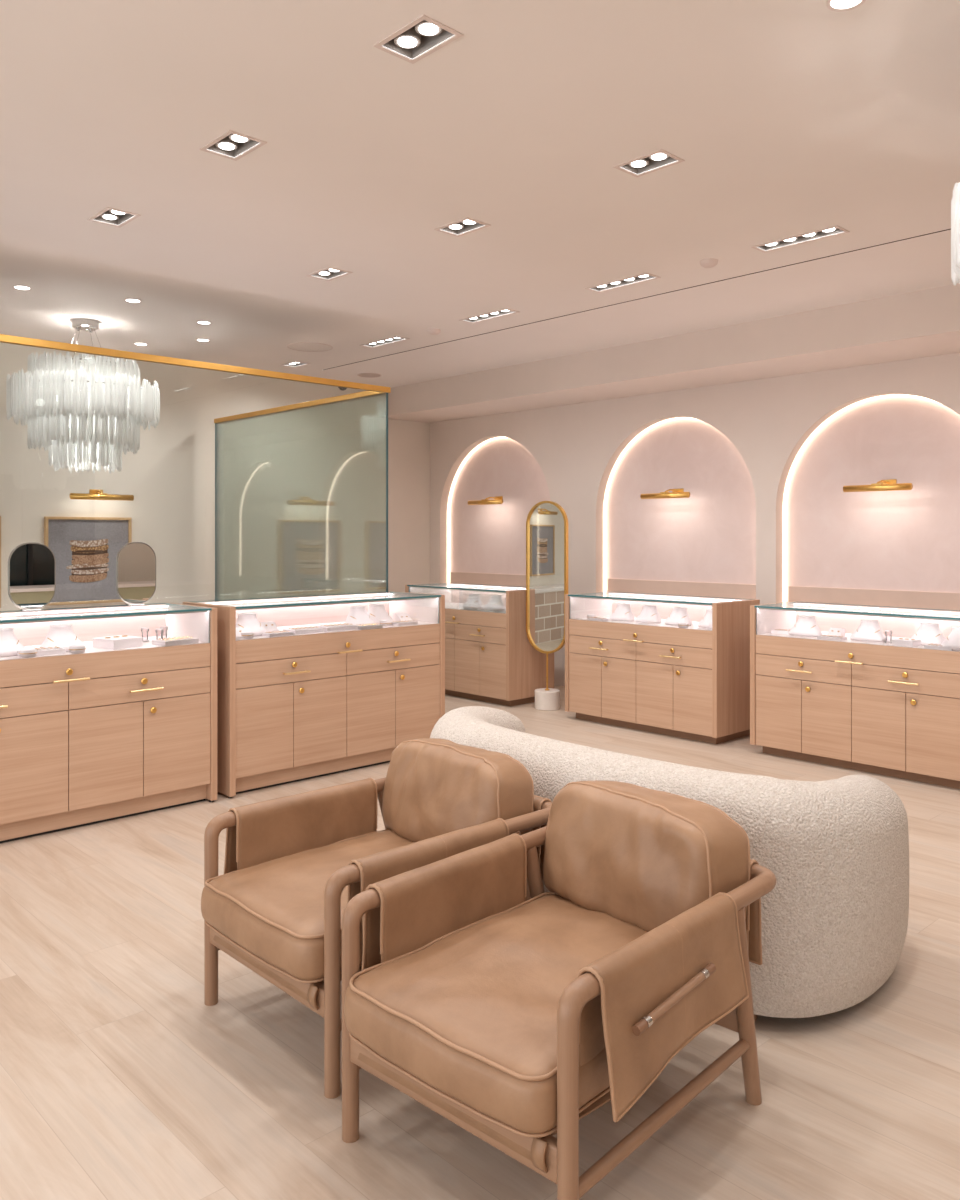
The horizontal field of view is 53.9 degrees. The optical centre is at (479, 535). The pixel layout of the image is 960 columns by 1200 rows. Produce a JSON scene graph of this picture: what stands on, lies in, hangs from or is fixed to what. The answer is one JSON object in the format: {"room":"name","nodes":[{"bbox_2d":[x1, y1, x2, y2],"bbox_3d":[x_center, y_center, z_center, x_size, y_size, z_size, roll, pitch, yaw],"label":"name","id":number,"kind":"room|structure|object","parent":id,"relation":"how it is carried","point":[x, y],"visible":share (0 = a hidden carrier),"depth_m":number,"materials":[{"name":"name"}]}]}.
{"room":"shop","nodes":[
{"label":"shop","id":0,"kind":"room"},
{"bbox_2d":[0,342,429,610],"bbox_3d":[-3.696,-0.046,7.245,8.610,2.893,0.100,0,0,-43],"label":"wall","id":1,"kind":"structure","parent":0,"point":[170,478],"depth_m":8.19,"materials":[{"name":"paint"}]},
{"bbox_2d":[0,516,0,607],"bbox_3d":[-3.903,0.199,6.955,0.690,0.700,0.035,0,0,-43],"label":"framed picture","id":2,"kind":"object","parent":1,"relation":"attached to","point":[0,516],"visible":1,"depth_m":7.17,"materials":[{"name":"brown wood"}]},
{"bbox_2d":[44,516,131,605],"bbox_3d":[-3.168,0.199,7.653,0.690,0.700,0.035,0,0,-43],"label":"framed picture","id":3,"kind":"object","parent":1,"relation":"attached to","point":[85,550],"visible":0.92,"depth_m":7.63,"materials":[{"name":"brown wood"}]},
{"bbox_2d":[66,564,107,568],"bbox_3d":[-3.175,0.245,7.642,0.336,0.041,0.002,0,0,-43],"label":"print","id":4,"kind":"object","parent":3,"relation":"on","point":[68,566],"depth_m":7.64,"materials":[{"name":"brown"}]},
{"bbox_2d":[69,573,106,581],"bbox_3d":[-3.172,0.342,7.645,0.300,0.072,0.002,0,0,-43],"label":"print","id":5,"kind":"object","parent":3,"relation":"attached to","point":[73,577],"depth_m":7.64},
{"bbox_2d":[70,539,107,546],"bbox_3d":[-3.166,0.058,7.650,0.310,0.065,0.002,0,0,-43],"label":"print","id":6,"kind":"object","parent":3,"relation":"on","point":[73,542],"depth_m":7.65,"materials":[{"name":"brown paper"}]},
{"bbox_2d":[75,550,103,551],"bbox_3d":[-3.162,0.126,7.653,0.243,0.020,0.001,0,0,-43],"label":"print","id":7,"kind":"object","parent":3,"relation":"attached to","point":[79,550],"depth_m":7.66},
{"bbox_2d":[71,568,108,573],"bbox_3d":[-3.161,0.288,7.656,0.304,0.049,0.002,0,0,-43],"label":"print","id":8,"kind":"object","parent":3,"relation":"on","point":[73,570],"depth_m":7.66,"materials":[{"name":"brown paper"}]},
{"bbox_2d":[71,545,108,552],"bbox_3d":[-3.163,0.108,7.654,0.304,0.066,0.002,0,0,-43],"label":"print","id":9,"kind":"object","parent":3,"relation":"on","point":[74,548],"depth_m":7.65,"materials":[{"name":"gold paper"}]},
{"bbox_2d":[72,544,107,575],"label":"print","id":10,"kind":"object","parent":3,"relation":"attached to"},
{"bbox_2d":[72,558,108,565],"bbox_3d":[-3.159,0.212,7.657,0.300,0.062,0.002,0,0,-43],"label":"print","id":11,"kind":"object","parent":3,"relation":"on","point":[75,561],"depth_m":7.66},
{"bbox_2d":[72,553,108,559],"bbox_3d":[-3.159,0.171,7.657,0.296,0.054,0.002,0,0,-43],"label":"print","id":12,"kind":"object","parent":3,"relation":"on","point":[75,556],"depth_m":7.66},
{"bbox_2d":[69,489,133,500],"bbox_3d":[-3.083,-0.333,7.652,0.502,0.089,0.154,0,0,-43],"label":"picture light","id":13,"kind":"object","parent":1,"relation":"attached to","point":[94,494],"visible":1,"depth_m":7.61,"materials":[{"name":"gold metal"}]},
{"bbox_2d":[0,0,959,387],"bbox_3d":[-0.060,-1.493,3.630,8.910,0.001,10.350,0,0,-43],"label":"ceiling","id":14,"kind":"structure","parent":0,"point":[785,118],"depth_m":3.87,"materials":[{"name":"paint"}]},
{"bbox_2d":[12,285,31,290],"bbox_3d":[-2.755,-1.490,5.679,0.104,0.005,0.104,0,0,-43],"label":"recessed light","id":15,"kind":"object","parent":14,"relation":"in","point":[19,287],"visible":1,"depth_m":5.67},
{"bbox_2d":[6,318,159,473],"bbox_3d":[-2.751,-0.968,6.569,0.978,1.050,0.979,0,0,40],"label":"chandelier","id":16,"kind":"object","parent":14,"relation":"hanging from","point":[84,409],"visible":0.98,"depth_m":6.28,"materials":[{"name":"clear glass"}]},
{"bbox_2d":[87,207,140,227],"bbox_3d":[-1.715,-1.528,4.424,0.156,0.079,0.236,0,0,-43],"label":"recessed light","id":17,"kind":"object","parent":14,"relation":"in","point":[114,216],"visible":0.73,"depth_m":4.45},
{"bbox_2d":[124,298,141,302],"bbox_3d":[-2.203,-1.490,5.992,0.104,0.005,0.104,0,0,-43],"label":"recessed light","id":18,"kind":"object","parent":14,"relation":"in","point":[129,300],"visible":1,"depth_m":5.98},
{"bbox_2d":[196,339,209,341],"bbox_3d":[-2.113,-1.490,7.201,0.104,0.005,0.104,0,0,-43],"label":"recessed light","id":19,"kind":"object","parent":14,"relation":"in","point":[199,340],"visible":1,"depth_m":7.21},
{"bbox_2d":[196,321,211,324],"bbox_3d":[-1.933,-1.490,6.610,0.104,0.005,0.104,0,0,-43],"label":"recessed light","id":20,"kind":"object","parent":14,"relation":"in","point":[197,322],"visible":1,"depth_m":6.60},
{"bbox_2d":[200,130,266,160],"bbox_3d":[-0.945,-1.528,3.611,0.156,0.079,0.236,0,0,-43],"label":"recessed light","id":21,"kind":"object","parent":14,"relation":"in","point":[230,143],"visible":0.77,"depth_m":3.63,"materials":[{"name":"metal"}]},
{"bbox_2d":[281,361,309,367],"bbox_3d":[-1.608,-1.528,8.219,0.156,0.079,0.236,0,0,-43],"label":"recessed light","id":22,"kind":"object","parent":14,"relation":"in","point":[295,363],"visible":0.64,"depth_m":8.26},
{"bbox_2d":[287,342,332,351],"bbox_3d":[-1.344,-1.492,7.469,0.356,0.003,0.356,0,0,-43],"label":"access panel","id":23,"kind":"object","parent":14,"relation":"attached to","point":[301,342],"visible":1,"depth_m":7.47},
{"bbox_2d":[306,267,352,280],"bbox_3d":[-0.859,-1.528,5.381,0.156,0.079,0.236,0,0,-43],"label":"recessed light","id":24,"kind":"object","parent":14,"relation":"in","point":[330,272],"visible":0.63,"depth_m":5.41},
{"bbox_2d":[357,373,380,377],"bbox_3d":[-1.028,-1.490,8.770,0.224,0.006,0.224,0,0,-43],"label":"ceiling speaker","id":25,"kind":"object","parent":14,"relation":"attached to","point":[367,375],"visible":1,"depth_m":8.76},
{"bbox_2d":[358,374,380,376],"bbox_3d":[-1.028,-1.488,8.770,0.210,0.003,0.210,0,0,-43],"label":"grille","id":26,"kind":"object","parent":25,"relation":"attached to","point":[360,375],"depth_m":8.76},
{"bbox_2d":[359,336,409,347],"bbox_3d":[-0.737,-1.528,7.272,0.132,0.079,0.462,0,0,-43],"label":"recessed light","id":27,"kind":"object","parent":14,"relation":"in","point":[382,342],"visible":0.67,"depth_m":7.30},
{"bbox_2d":[373,14,463,63],"bbox_3d":[-0.187,-1.528,2.841,0.156,0.079,0.236,0,0,-43],"label":"recessed light","id":28,"kind":"object","parent":14,"relation":"in","point":[423,33],"visible":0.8,"depth_m":2.86,"materials":[{"name":"metal"}]},
{"bbox_2d":[427,328,440,334],"bbox_3d":[-0.334,-1.478,6.852,0.100,0.030,0.099,0,0,-43],"label":"smoke detector","id":29,"kind":"object","parent":14,"relation":"attached to","point":[433,331],"visible":1,"depth_m":6.82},
{"bbox_2d":[434,217,490,236],"bbox_3d":[-0.085,-1.528,4.565,0.156,0.079,0.236,0,0,-43],"label":"recessed light","id":30,"kind":"object","parent":14,"relation":"in","point":[458,227],"visible":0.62,"depth_m":4.59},
{"bbox_2d":[459,308,519,322],"bbox_3d":[0.060,-1.528,6.411,0.132,0.079,0.462,0,0,-43],"label":"recessed light","id":31,"kind":"object","parent":14,"relation":"in","point":[495,314],"visible":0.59,"depth_m":6.44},
{"bbox_2d":[585,273,660,292],"bbox_3d":[0.838,-1.528,5.572,0.132,0.079,0.462,0,0,-43],"label":"recessed light","id":32,"kind":"object","parent":14,"relation":"in","point":[645,277],"visible":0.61,"depth_m":5.59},
{"bbox_2d":[324,229,950,369],"bbox_3d":[1.557,-1.524,5.371,0.024,0.059,8.650,0,0,-43],"label":"trim","id":33,"kind":"structure","parent":14,"relation":"attached to","point":[947,229],"depth_m":5.73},
{"bbox_2d":[613,149,684,176],"bbox_3d":[0.676,-1.528,3.784,0.156,0.079,0.236,0,0,-43],"label":"recessed light","id":34,"kind":"object","parent":14,"relation":"in","point":[662,158],"visible":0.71,"depth_m":3.81,"materials":[{"name":"metal"}]},
{"bbox_2d":[700,258,717,267],"bbox_3d":[1.244,-1.478,5.131,0.100,0.030,0.099,0,0,-43],"label":"smoke detector","id":35,"kind":"object","parent":14,"relation":"attached to","point":[710,262],"visible":1,"depth_m":5.10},
{"bbox_2d":[752,225,849,252],"bbox_3d":[1.607,-1.528,4.753,0.132,0.079,0.462,0,0,-43],"label":"recessed light","id":36,"kind":"object","parent":14,"relation":"in","point":[834,230],"visible":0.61,"depth_m":4.76,"materials":[{"name":"metal"}]},
{"bbox_2d":[827,0,865,11],"bbox_3d":[1.021,-1.490,2.629,0.104,0.005,0.104,0,0,-43],"label":"recessed light","id":37,"kind":"object","parent":14,"relation":"in","point":[841,5],"visible":1,"depth_m":2.65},
{"bbox_2d":[951,182,959,284],"bbox_3d":[1.893,-0.968,2.704,0.973,1.051,0.972,0,0,25],"label":"chandelier","id":38,"kind":"object","parent":14,"relation":"hanging from","point":[955,203],"visible":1,"depth_m":2.85,"materials":[{"name":"white glass"}]},
{"bbox_2d":[0,685,959,1199],"bbox_3d":[-0.025,1.425,3.594,8.910,0.050,10.250,0,0,-43],"label":"floor","id":39,"kind":"structure","parent":0,"point":[118,1080],"depth_m":2.44,"materials":[{"name":"brown wood"}]},
{"bbox_2d":[0,603,216,842],"bbox_3d":[-2.108,0.889,4.626,1.520,1.021,0.586,0,0,-43],"label":"display cabinet","id":40,"kind":"object","parent":39,"relation":"on","point":[95,735],"depth_m":4.62,"materials":[{"name":"brown wood"}]},
{"bbox_2d":[0,628,24,656],"bbox_3d":[-2.233,0.500,4.415,0.216,0.124,0.123,0,0,-43],"label":"bust","id":41,"kind":"object","parent":40,"relation":"on","point":[9,644],"visible":0.91,"depth_m":4.40,"materials":[{"name":"white fabric"}]},
{"bbox_2d":[19,648,36,657],"bbox_3d":[-2.099,0.543,4.384,0.078,0.038,0.078,0,0,-43],"label":"cushion","id":42,"kind":"object","parent":40,"relation":"on","point":[27,652],"visible":1,"depth_m":4.36,"materials":[{"name":"white fabric"}]},
{"bbox_2d":[8,542,55,609],"bbox_3d":[-2.291,0.206,4.820,0.231,0.344,0.037,0,0,-43],"label":"mirror","id":43,"kind":"object","parent":40,"relation":"on","point":[31,565],"visible":1,"depth_m":4.80,"materials":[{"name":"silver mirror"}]},
{"bbox_2d":[16,646,65,656],"bbox_3d":[-2.086,0.546,4.472,0.200,0.033,0.120,0,0,-43],"label":"tray","id":44,"kind":"object","parent":40,"relation":"on","point":[40,651],"visible":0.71,"depth_m":4.46,"materials":[{"name":"white fabric"}]},
{"bbox_2d":[40,624,83,651],"bbox_3d":[-2.037,0.500,4.601,0.216,0.124,0.123,0,0,-43],"label":"bust","id":45,"kind":"object","parent":40,"relation":"on","point":[62,636],"visible":0.84,"depth_m":4.57,"materials":[{"name":"white fabric"}]},
{"bbox_2d":[68,644,85,652],"bbox_3d":[-1.936,0.543,4.538,0.078,0.038,0.078,0,0,-43],"label":"cushion","id":46,"kind":"object","parent":40,"relation":"on","point":[78,648],"visible":1,"depth_m":4.51,"materials":[{"name":"white fabric"}]},
{"bbox_2d":[0,611,207,624],"bbox_3d":[-1.951,0.395,4.460,1.432,0.010,0.016,0,0,-43],"label":"light","id":47,"kind":"object","parent":40,"relation":"on","point":[155,612],"depth_m":4.59,"materials":[{"name":"plastic"}]},
{"bbox_2d":[92,635,142,649],"bbox_3d":[-1.831,0.536,4.769,0.170,0.052,0.170,0,0,32],"label":"block","id":48,"kind":"object","parent":40,"relation":"on","point":[119,641],"visible":1,"depth_m":4.72,"materials":[{"name":"white fabric"}]},
{"bbox_2d":[116,542,155,604],"bbox_3d":[-1.896,0.206,5.195,0.228,0.344,0.037,0,0,-45],"label":"mirror","id":49,"kind":"object","parent":40,"relation":"on","point":[135,561],"visible":1,"depth_m":5.18,"materials":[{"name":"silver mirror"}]},
{"bbox_2d":[141,627,148,641],"bbox_3d":[-1.775,0.524,5.001,0.044,0.075,0.044,0,0,-43],"label":"stand","id":50,"kind":"object","parent":40,"relation":"on","point":[144,627],"visible":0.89,"depth_m":5.01,"materials":[{"name":"clear plastic"}]},
{"bbox_2d":[155,628,163,639],"bbox_3d":[-1.681,0.524,4.953,0.044,0.075,0.044,0,0,-43],"label":"stand","id":51,"kind":"object","parent":40,"relation":"on","point":[162,629],"visible":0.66,"depth_m":4.96,"materials":[{"name":"clear plastic"}]},
{"bbox_2d":[160,626,167,638],"bbox_3d":[-1.702,0.524,5.084,0.044,0.075,0.044,0,0,-43],"label":"stand","id":52,"kind":"object","parent":40,"relation":"on","point":[160,626],"visible":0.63,"depth_m":5.09,"materials":[{"name":"clear plastic"}]},
{"bbox_2d":[152,636,198,645],"bbox_3d":[-1.583,0.546,4.908,0.120,0.033,0.200,0,0,38],"label":"tray","id":53,"kind":"object","parent":40,"relation":"on","point":[179,640],"visible":1,"depth_m":4.86,"materials":[{"name":"white fabric"}]},
{"bbox_2d":[0,334,390,599],"bbox_3d":[-3.140,0.189,5.804,4.632,2.423,2.456,0,0,-43],"label":"glass wall","id":54,"kind":"structure","parent":39,"relation":"on","point":[301,489],"depth_m":7.22,"materials":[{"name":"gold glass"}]},
{"bbox_2d":[183,591,444,797],"bbox_3d":[-0.953,0.889,5.722,1.520,1.021,0.586,0,0,-43],"label":"display cabinet","id":55,"kind":"object","parent":39,"relation":"on","point":[292,708],"depth_m":5.49,"materials":[{"name":"brown wood"}]},
{"bbox_2d":[236,627,243,639],"bbox_3d":[-1.327,0.533,5.151,0.090,0.058,0.070,0,0,-43],"label":"pad","id":56,"kind":"object","parent":55,"relation":"on","point":[239,630],"visible":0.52,"depth_m":5.14,"materials":[{"name":"white fabric"}]},
{"bbox_2d":[240,631,253,638],"bbox_3d":[-1.280,0.543,5.174,0.078,0.038,0.078,0,0,-43],"label":"cushion","id":57,"kind":"object","parent":55,"relation":"on","point":[246,634],"visible":0.98,"depth_m":5.14,"materials":[{"name":"white fabric"}]},
{"bbox_2d":[236,613,266,636],"bbox_3d":[-1.295,0.500,5.291,0.216,0.124,0.123,0,0,-43],"label":"bust","id":58,"kind":"object","parent":55,"relation":"on","point":[247,621],"visible":0.81,"depth_m":5.26,"materials":[{"name":"white fabric"}]},
{"bbox_2d":[259,621,278,631],"bbox_3d":[-1.232,0.533,5.516,0.090,0.058,0.070,0,0,-43],"label":"pad","id":59,"kind":"object","parent":55,"relation":"on","point":[270,626],"visible":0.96,"depth_m":5.51,"materials":[{"name":"white fabric"}]},
{"bbox_2d":[262,631,292,636],"bbox_3d":[-1.139,0.550,5.308,0.150,0.025,0.090,0,0,-43],"label":"tray","id":60,"kind":"object","parent":55,"relation":"on","point":[277,633],"visible":1,"depth_m":5.28,"materials":[{"name":"white fabric"}]},
{"bbox_2d":[283,626,323,634],"bbox_3d":[-1.022,0.546,5.468,0.120,0.033,0.200,0,0,44],"label":"tray","id":61,"kind":"object","parent":55,"relation":"on","point":[303,630],"visible":0.94,"depth_m":5.43,"materials":[{"name":"white fabric"}]},
{"bbox_2d":[315,623,357,631],"bbox_3d":[-0.855,0.544,5.626,0.220,0.036,0.132,0,0,-41],"label":"tray","id":62,"kind":"object","parent":55,"relation":"on","point":[336,627],"visible":0.94,"depth_m":5.58,"materials":[{"name":"white fabric"}]},
{"bbox_2d":[236,597,437,609],"bbox_3d":[-0.795,0.395,5.556,1.432,0.010,0.016,0,0,-43],"label":"light","id":63,"kind":"object","parent":55,"relation":"on","point":[399,598],"depth_m":5.46,"materials":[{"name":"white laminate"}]},
{"bbox_2d":[345,606,374,624],"bbox_3d":[-0.743,0.500,5.828,0.216,0.124,0.123,0,0,-43],"label":"bust","id":64,"kind":"object","parent":55,"relation":"on","point":[357,615],"visible":0.94,"depth_m":5.79,"materials":[{"name":"white fabric"}]},
{"bbox_2d":[358,623,382,629],"bbox_3d":[-0.682,0.549,5.728,0.160,0.026,0.096,0,0,-43],"label":"tray","id":65,"kind":"object","parent":55,"relation":"on","point":[366,626],"visible":0.85,"depth_m":5.70,"materials":[{"name":"white fabric"}]},
{"bbox_2d":[367,604,393,623],"bbox_3d":[-0.646,0.500,6.017,0.216,0.124,0.123,0,0,-43],"label":"bust","id":66,"kind":"object","parent":55,"relation":"on","point":[377,612],"visible":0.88,"depth_m":5.98,"materials":[{"name":"white fabric"}]},
{"bbox_2d":[380,620,391,625],"bbox_3d":[-0.586,0.543,5.881,0.078,0.038,0.078,0,0,-43],"label":"cushion","id":67,"kind":"object","parent":55,"relation":"on","point":[382,622],"visible":0.96,"depth_m":5.85,"materials":[{"name":"white fabric"}]},
{"bbox_2d":[395,613,412,621],"bbox_3d":[-0.489,0.533,6.083,0.090,0.058,0.070,0,0,-43],"label":"pad","id":68,"kind":"object","parent":55,"relation":"on","point":[398,617],"visible":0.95,"depth_m":6.08,"materials":[{"name":"white fabric"}]},
{"bbox_2d":[392,620,417,625],"bbox_3d":[-0.482,0.549,5.952,0.160,0.026,0.096,0,0,-43],"label":"tray","id":69,"kind":"object","parent":55,"relation":"on","point":[397,623],"visible":0.94,"depth_m":5.91,"materials":[{"name":"white fabric"}]},
{"bbox_2d":[201,738,551,1098],"bbox_3d":[-0.295,1.044,2.884,0.977,0.721,0.754,0,0,-43],"label":"leather armchair","id":70,"kind":"object","parent":39,"relation":"on","point":[293,864],"visible":0.69,"depth_m":2.83,"materials":[{"name":"leather"}]},
{"bbox_2d":[201,830,414,979],"bbox_3d":[-0.357,1.060,2.816,0.790,0.165,0.596,0,0,-43],"label":"seat cushion","id":71,"kind":"object","parent":70,"relation":"on","point":[272,906],"depth_m":2.64,"materials":[{"name":"beige leather"}]},
{"bbox_2d":[382,738,531,841],"bbox_3d":[-0.084,0.863,3.092,0.287,0.357,0.599,0,0,-43],"label":"cushion","id":72,"kind":"object","parent":70,"relation":"on","point":[432,787],"depth_m":2.98,"materials":[{"name":"beige leather"}]},
{"bbox_2d":[405,583,553,705],"bbox_3d":[-0.039,0.924,8.319,0.586,0.952,1.335,0,0,-43],"label":"display cabinet","id":73,"kind":"object","parent":39,"relation":"on","point":[490,657],"depth_m":7.88,"materials":[{"name":"brown wood"}]},
{"bbox_2d":[526,501,567,710],"bbox_3d":[0.545,0.559,7.650,0.395,1.682,0.204,0,0,39],"label":"mirror","id":74,"kind":"object","parent":39,"relation":"on","point":[547,521],"visible":0.98,"depth_m":7.63,"materials":[{"name":"gold metal"}]},
{"bbox_2d":[342,780,775,1199],"bbox_3d":[0.221,1.046,2.274,0.758,0.717,0.993,0,0,43],"label":"leather armchair","id":75,"kind":"object","parent":39,"relation":"on","point":[510,1018],"visible":1,"depth_m":2.13,"materials":[{"name":"leather"}]},
{"bbox_2d":[344,894,646,1133],"bbox_3d":[0.148,1.058,2.210,0.596,0.171,0.790,0,0,43],"label":"seat cushion","id":76,"kind":"object","parent":75,"relation":"on","point":[463,1002],"depth_m":2.04,"materials":[{"name":"beige leather"}]},
{"bbox_2d":[543,780,748,931],"bbox_3d":[0.431,0.864,2.530,0.273,0.350,0.596,0,0,-38],"label":"cushion","id":77,"kind":"object","parent":75,"relation":"on","point":[632,857],"depth_m":2.41,"materials":[{"name":"beige leather"}]},
{"bbox_2d":[565,592,759,743],"bbox_3d":[1.294,0.924,6.914,0.586,0.952,1.335,0,0,-43],"label":"display cabinet","id":78,"kind":"object","parent":39,"relation":"on","point":[692,682],"depth_m":6.64,"materials":[{"name":"brown wood"}]},
{"bbox_2d":[587,614,596,618],"bbox_3d":[0.851,0.616,7.182,0.078,0.038,0.078,0,0,-43],"label":"cushion","id":79,"kind":"object","parent":78,"relation":"on","point":[589,616],"visible":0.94,"depth_m":7.16,"materials":[{"name":"white fabric"}]},
{"bbox_2d":[590,617,607,620],"bbox_3d":[0.894,0.625,7.085,0.072,0.020,0.120,0,0,-43],"label":"tray","id":80,"kind":"object","parent":78,"relation":"on","point":[594,618],"visible":1,"depth_m":7.06,"materials":[{"name":"white fabric"}]},
{"bbox_2d":[609,603,634,620],"bbox_3d":[1.067,0.573,7.084,0.123,0.124,0.216,0,0,-43],"label":"bust","id":81,"kind":"object","parent":78,"relation":"on","point":[623,612],"visible":1,"depth_m":7.05,"materials":[{"name":"white fabric"}]},
{"bbox_2d":[571,596,711,605],"bbox_3d":[1.128,0.464,6.756,0.016,0.010,1.247,0,0,-43],"label":"countertop","id":82,"kind":"structure","parent":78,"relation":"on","point":[572,597],"depth_m":6.68,"materials":[{"name":"clear glass"}]},
{"bbox_2d":[635,605,660,623],"bbox_3d":[1.233,0.573,6.910,0.123,0.124,0.216,0,0,-43],"label":"bust","id":83,"kind":"object","parent":78,"relation":"on","point":[649,613],"visible":1,"depth_m":6.87,"materials":[{"name":"white fabric"}]},
{"bbox_2d":[664,607,691,625],"bbox_3d":[1.411,0.573,6.722,0.123,0.124,0.216,0,0,-43],"label":"bust","id":84,"kind":"object","parent":78,"relation":"on","point":[678,614],"visible":0.95,"depth_m":6.69,"materials":[{"name":"white fabric"}]},
{"bbox_2d":[678,622,688,627],"bbox_3d":[1.407,0.616,6.531,0.078,0.038,0.078,0,0,-43],"label":"cushion","id":85,"kind":"object","parent":78,"relation":"on","point":[680,624],"visible":1,"depth_m":6.50,"materials":[{"name":"white fabric"}]},
{"bbox_2d":[698,609,711,627],"bbox_3d":[1.604,0.573,6.518,0.123,0.124,0.216,0,0,-43],"label":"bust","id":86,"kind":"object","parent":78,"relation":"on","point":[705,622],"visible":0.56,"depth_m":6.51,"materials":[{"name":"white fabric"}]},
{"bbox_2d":[430,706,908,1019],"bbox_3d":[0.573,1.055,3.469,1.056,0.690,1.862,0,0,-43],"label":"sofa","id":87,"kind":"object","parent":39,"relation":"on","point":[834,920],"visible":0.56,"depth_m":2.71,"materials":[{"name":"white fabric"}]},
{"bbox_2d":[750,601,959,788],"bbox_3d":[2.382,0.924,5.767,0.586,0.952,1.335,0,0,-43],"label":"display cabinet","id":88,"kind":"object","parent":39,"relation":"on","point":[882,708],"depth_m":5.63,"materials":[{"name":"brown wood"}]},
{"bbox_2d":[771,629,789,634],"bbox_3d":[1.987,0.622,6.129,0.096,0.026,0.160,0,0,-43],"label":"tray","id":89,"kind":"object","parent":88,"relation":"on","point":[777,631],"visible":0.74,"depth_m":6.12,"materials":[{"name":"white fabric"}]},
{"bbox_2d":[789,615,821,636],"bbox_3d":[2.069,0.573,6.000,0.123,0.124,0.216,0,0,-43],"label":"bust","id":90,"kind":"object","parent":88,"relation":"on","point":[806,625],"visible":0.98,"depth_m":5.96,"materials":[{"name":"white fabric"}]},
{"bbox_2d":[817,635,846,640],"bbox_3d":[2.155,0.623,5.778,0.090,0.025,0.150,0,0,-43],"label":"tray","id":91,"kind":"object","parent":88,"relation":"on","point":[824,637],"visible":1,"depth_m":5.75,"materials":[{"name":"white fabric"}]},
{"bbox_2d":[827,627,844,636],"bbox_3d":[2.218,0.606,5.886,0.070,0.058,0.090,0,0,-43],"label":"pad","id":92,"kind":"object","parent":88,"relation":"on","point":[832,631],"visible":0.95,"depth_m":5.88,"materials":[{"name":"white fabric"}]},
{"bbox_2d":[758,608,959,620],"bbox_3d":[2.216,0.464,5.609,0.016,0.010,1.247,0,0,-43],"label":"countertop","id":93,"kind":"structure","parent":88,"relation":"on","point":[786,609],"depth_m":5.53,"materials":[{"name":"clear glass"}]},
{"bbox_2d":[850,619,885,641],"bbox_3d":[2.348,0.573,5.706,0.123,0.124,0.216,0,0,-43],"label":"bust","id":94,"kind":"object","parent":88,"relation":"on","point":[869,630],"visible":1,"depth_m":5.67,"materials":[{"name":"white fabric"}]},
{"bbox_2d":[885,630,891,642],"bbox_3d":[2.419,0.598,5.587,0.044,0.075,0.044,0,0,-43],"label":"stand","id":95,"kind":"object","parent":88,"relation":"on","point":[885,630],"visible":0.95,"depth_m":5.59,"materials":[{"name":"clear plastic"}]},
{"bbox_2d":[892,638,920,646],"bbox_3d":[2.472,0.617,5.473,0.119,0.036,0.119,0,0,-43],"label":"block","id":96,"kind":"object","parent":88,"relation":"on","point":[899,641],"visible":1,"depth_m":5.43,"materials":[{"name":"white fabric"}]},
{"bbox_2d":[910,623,944,644],"bbox_3d":[2.607,0.573,5.490,0.123,0.124,0.216,0,0,-43],"label":"bust","id":97,"kind":"object","parent":88,"relation":"on","point":[929,633],"visible":0.88,"depth_m":5.46,"materials":[{"name":"white fabric"}]},
{"bbox_2d":[924,644,952,650],"bbox_3d":[2.588,0.623,5.300,0.090,0.025,0.150,0,0,-43],"label":"tray","id":98,"kind":"object","parent":88,"relation":"on","point":[928,646],"visible":0.85,"depth_m":5.28,"materials":[{"name":"white fabric"}]},
{"bbox_2d":[940,627,959,650],"bbox_3d":[2.671,0.573,5.248,0.123,0.124,0.216,0,0,-43],"label":"bust","id":99,"kind":"object","parent":88,"relation":"on","point":[953,640],"visible":0.98,"depth_m":5.24,"materials":[{"name":"white fabric"}]},
{"bbox_2d":[430,353,959,685],"bbox_3d":[3.052,0.088,6.514,0.175,2.623,10.250,0,0,-43],"label":"wall","id":100,"kind":"structure","parent":0,"point":[899,548],"depth_m":7.58,"materials":[{"name":"paint"}]},
{"bbox_2d":[447,437,507,582],"bbox_3d":[0.209,-0.221,9.557,0.028,1.556,1.598,0,0,-43],"label":"led strip","id":101,"kind":"object","parent":100,"relation":"attached to","point":[478,446],"visible":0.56,"depth_m":10.12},
{"bbox_2d":[467,496,502,504],"bbox_3d":[0.114,-0.355,9.522,0.219,0.089,0.472,0,0,-43],"label":"picture light","id":102,"kind":"object","parent":100,"relation":"attached to","point":[497,499],"visible":1,"depth_m":9.47,"materials":[{"name":"gold metal"}]},
{"bbox_2d":[603,417,697,591],"bbox_3d":[1.682,-0.221,8.005,0.028,1.556,1.598,0,0,-43],"label":"led strip","id":103,"kind":"object","parent":100,"relation":"attached to","point":[650,427],"visible":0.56,"depth_m":8.57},
{"bbox_2d":[640,488,689,498],"bbox_3d":[1.607,-0.355,7.948,0.219,0.089,0.472,0,0,-43],"label":"picture light","id":104,"kind":"object","parent":100,"relation":"attached to","point":[676,493],"visible":1,"depth_m":7.89,"materials":[{"name":"gold metal"}]},
{"bbox_2d":[388,283,959,422],"bbox_3d":[2.731,-1.353,6.209,0.710,0.280,10.250,0,0,-43],"label":"soffit","id":105,"kind":"object","parent":100,"relation":"attached to","point":[922,323],"depth_m":6.93,"materials":[{"name":"paint"}]},
{"bbox_2d":[783,395,942,601],"bbox_3d":[2.900,-0.221,6.721,0.028,1.556,1.598,0,0,-43],"label":"led strip","id":106,"kind":"object","parent":100,"relation":"attached to","point":[854,404],"visible":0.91,"depth_m":7.27,"materials":[{"name":"plastic"}]},
{"bbox_2d":[843,479,912,491],"bbox_3d":[2.835,-0.355,6.653,0.219,0.089,0.472,0,0,-43],"label":"picture light","id":107,"kind":"object","parent":100,"relation":"attached to","point":[891,484],"visible":1,"depth_m":6.59,"materials":[{"name":"gold metal"}]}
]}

